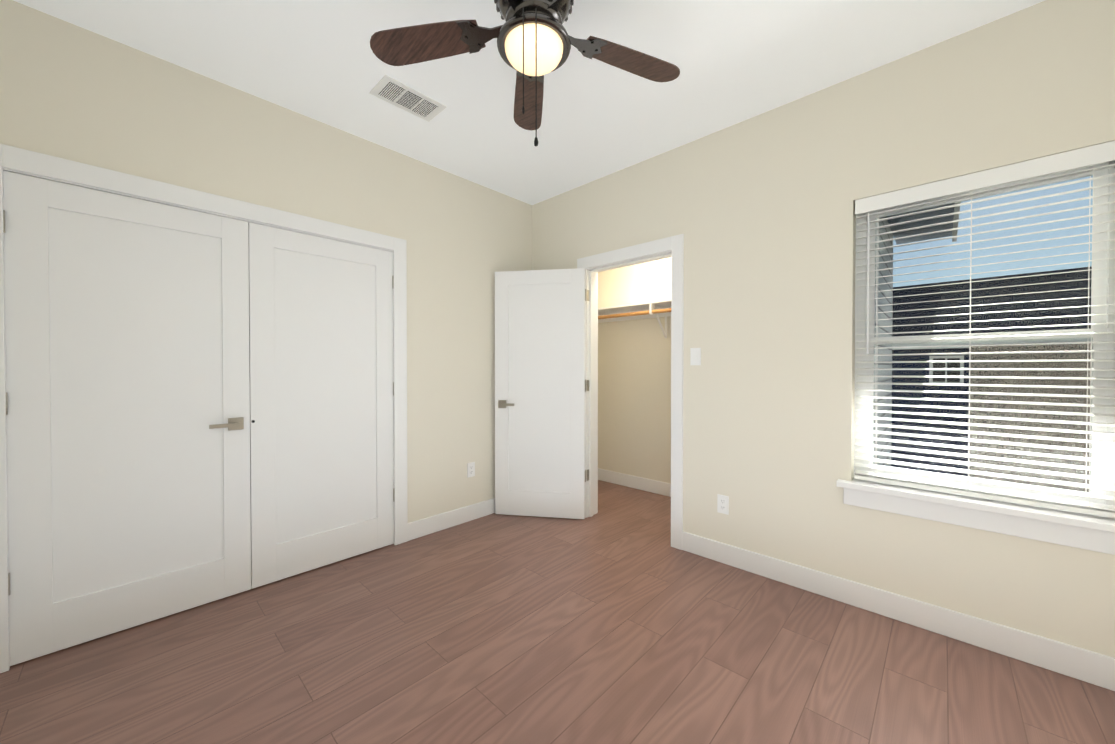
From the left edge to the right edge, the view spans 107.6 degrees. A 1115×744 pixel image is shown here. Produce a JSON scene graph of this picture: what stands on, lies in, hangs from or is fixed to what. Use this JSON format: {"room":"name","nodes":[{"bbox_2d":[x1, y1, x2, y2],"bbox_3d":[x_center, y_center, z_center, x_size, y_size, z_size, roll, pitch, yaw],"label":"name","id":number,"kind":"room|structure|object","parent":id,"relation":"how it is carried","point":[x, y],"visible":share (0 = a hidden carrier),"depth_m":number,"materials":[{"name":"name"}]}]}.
{"room":"empty bedroom","nodes":[
{"label":"empty bedroom","id":0,"kind":"room"},
{"bbox_2d":[0,0,531,522],"bbox_3d":[-1.453,-0.161,2.595,0.120,2.740,3.420,1,1,43],"label":"wall","id":1,"kind":"structure","parent":0,"point":[68,90],"depth_m":2.51,"materials":[{"name":"beige paint"}]},
{"bbox_2d":[3,171,250,665],"bbox_3d":[-1.973,0.193,1.952,0.088,2.030,0.817,1,1,43],"label":"closet door","id":2,"kind":"structure","parent":1,"relation":"in","point":[127,393],"depth_m":1.90,"materials":[{"name":"white paint"}]},
{"bbox_2d":[0,144,407,672],"bbox_3d":[-1.733,0.143,2.288,0.138,2.138,1.798,1,1,43],"label":"trim","id":3,"kind":"structure","parent":1,"relation":"attached to","point":[35,164],"depth_m":2.07,"materials":[{"name":"white paint"}]},
{"bbox_2d":[248,222,393,588],"bbox_3d":[-1.424,0.187,2.561,0.050,2.030,0.817,1,1,43],"label":"closet door","id":4,"kind":"structure","parent":1,"relation":"in","point":[321,401],"depth_m":2.51,"materials":[{"name":"white paint"}]},
{"bbox_2d":[408,498,494,540],"bbox_3d":[-0.650,1.139,3.357,0.017,0.125,1.228,1,1,43],"label":"baseboard","id":5,"kind":"structure","parent":1,"relation":"attached to","point":[422,527],"depth_m":3.16,"materials":[{"name":"white paint"}]},
{"bbox_2d":[467,462,474,477],"bbox_3d":[-0.700,0.792,3.309,0.007,0.115,0.070,1,1,43],"label":"electrical outlet","id":6,"kind":"object","parent":1,"relation":"attached to","point":[471,469],"visible":1,"depth_m":3.31,"materials":[{"name":"white plastic"}]},
{"bbox_2d":[13,0,1044,204],"bbox_3d":[-0.058,-1.585,2.025,4.770,0.120,4.530,1,1,43],"label":"ceiling","id":7,"kind":"structure","parent":0,"point":[736,61],"depth_m":2.02,"materials":[{"name":"white paint"}]},
{"bbox_2d":[369,74,445,121],"bbox_3d":[-0.833,-1.523,2.290,0.200,0.010,0.354,1,1,43],"label":"ceiling vent","id":8,"kind":"object","parent":7,"relation":"in","point":[390,90],"visible":1,"depth_m":2.27,"materials":[{"name":"white metal"}]},
{"bbox_2d":[370,0,679,145],"bbox_3d":[-0.062,-1.132,1.445,1.218,0.773,1.249,1,1,43],"label":"fan","id":9,"kind":"object","parent":7,"relation":"hanging from","point":[535,41],"visible":1,"depth_m":1.53,"materials":[{"name":"brown wood"}]},
{"bbox_2d":[0,480,1114,743],"bbox_3d":[-0.058,1.275,2.054,4.770,0.120,4.530,1,1,43],"label":"floor","id":10,"kind":"structure","parent":0,"point":[616,618],"depth_m":1.70,"materials":[{"name":"brown wood"}]},
{"bbox_2d":[598,257,671,483],"bbox_3d":[1.162,-0.174,3.920,2.900,2.740,0.120,1,1,43],"label":"wall","id":11,"kind":"structure","parent":0,"point":[634,397],"depth_m":4.15,"materials":[{"name":"beige paint"}]},
{"bbox_2d":[598,299,670,337],"bbox_3d":[1.014,-0.482,3.761,2.660,0.319,0.310,1,1,43],"label":"closet shelf","id":12,"kind":"object","parent":11,"relation":"attached to","point":[652,309],"visible":0.35,"depth_m":3.96,"materials":[{"name":"white paint"}]},
{"bbox_2d":[598,468,670,496],"bbox_3d":[1.115,1.133,3.884,2.660,0.125,0.017,1,1,43],"label":"baseboard","id":13,"kind":"structure","parent":11,"relation":"attached to","point":[663,488],"depth_m":4.18,"materials":[{"name":"white paint"}]},
{"bbox_2d":[532,0,1114,657],"bbox_3d":[0.976,-0.162,2.748,4.240,2.740,0.140,1,1,43],"label":"wall","id":14,"kind":"structure","parent":0,"point":[758,212],"depth_m":2.20,"materials":[{"name":"beige paint"}]},
{"bbox_2d":[495,268,585,518],"bbox_3d":[-0.146,0.178,3.375,0.763,2.030,0.141,0,1,9],"label":"door","id":15,"kind":"structure","parent":14,"relation":"in","point":[540,391],"depth_m":3.37,"materials":[{"name":"white paint"}]},
{"bbox_2d":[577,234,683,549],"bbox_3d":[0.563,0.135,3.141,0.934,2.138,0.176,1,1,43],"label":"door frame","id":16,"kind":"structure","parent":14,"relation":"attached to","point":[650,251],"depth_m":2.96,"materials":[{"name":"white paint"}]},
{"bbox_2d":[690,348,700,364],"bbox_3d":[0.913,-0.102,2.704,0.070,0.115,0.011,1,1,43],"label":"light switch","id":17,"kind":"object","parent":14,"relation":"attached to","point":[695,356],"visible":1,"depth_m":2.70,"materials":[{"name":"white plastic"}]},
{"bbox_2d":[717,494,728,514],"bbox_3d":[1.049,0.839,2.588,0.070,0.115,0.007,1,1,43],"label":"electrical outlet","id":18,"kind":"object","parent":14,"relation":"attached to","point":[723,504],"visible":1,"depth_m":2.58,"materials":[{"name":"white plastic"}]},
{"bbox_2d":[682,531,1114,690],"bbox_3d":[1.598,1.152,2.066,2.061,0.125,0.017,1,1,43],"label":"baseboard","id":19,"kind":"structure","parent":14,"relation":"attached to","point":[1091,667],"depth_m":1.92,"materials":[{"name":"white paint"}]},
{"bbox_2d":[836,478,1114,554],"bbox_3d":[1.863,0.633,1.851,0.979,0.122,0.147,1,1,43],"label":"window sill","id":20,"kind":"structure","parent":14,"relation":"attached to","point":[1096,533],"depth_m":1.78,"materials":[{"name":"white paint"}]},
{"bbox_2d":[854,161,1114,509],"bbox_3d":[1.928,-0.159,1.911,0.867,1.461,0.048,1,1,43],"label":"window","id":21,"kind":"structure","parent":14,"relation":"in","point":[1101,282],"depth_m":1.80,"materials":[{"name":"white plastic"}]},
{"bbox_2d":[854,141,1114,517],"bbox_3d":[1.873,-0.164,1.853,0.851,1.447,0.063,1,1,43],"label":"window blind","id":22,"kind":"object","parent":21,"relation":"attached to","point":[1093,155],"visible":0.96,"depth_m":1.80,"materials":[{"name":"white plastic"}]},
{"label":"outside","id":23,"kind":"structure","parent":0,"visible":0},
{"bbox_3d":[28.051,4.138,19.212,60.000,0.200,58.800,1,1,43],"label":"ground","id":24,"kind":"structure","parent":23,"visible":0},
{"bbox_2d":[873,202,960,466],"bbox_3d":[1.618,1.383,4.126,3.462,5.620,2.698,1,1,43],"label":"bump-out","id":25,"kind":"object","parent":24,"relation":"on","point":[889,280],"depth_m":3.46,"materials":[{"name":"grey"}]},
{"bbox_2d":[891,266,1091,489],"bbox_3d":[11.508,1.163,4.683,12.130,6.050,9.300,1,1,43],"label":"house","id":26,"kind":"structure","parent":24,"relation":"on","point":[1008,299],"depth_m":6.44,"materials":[{"name":"grey"}]}
]}

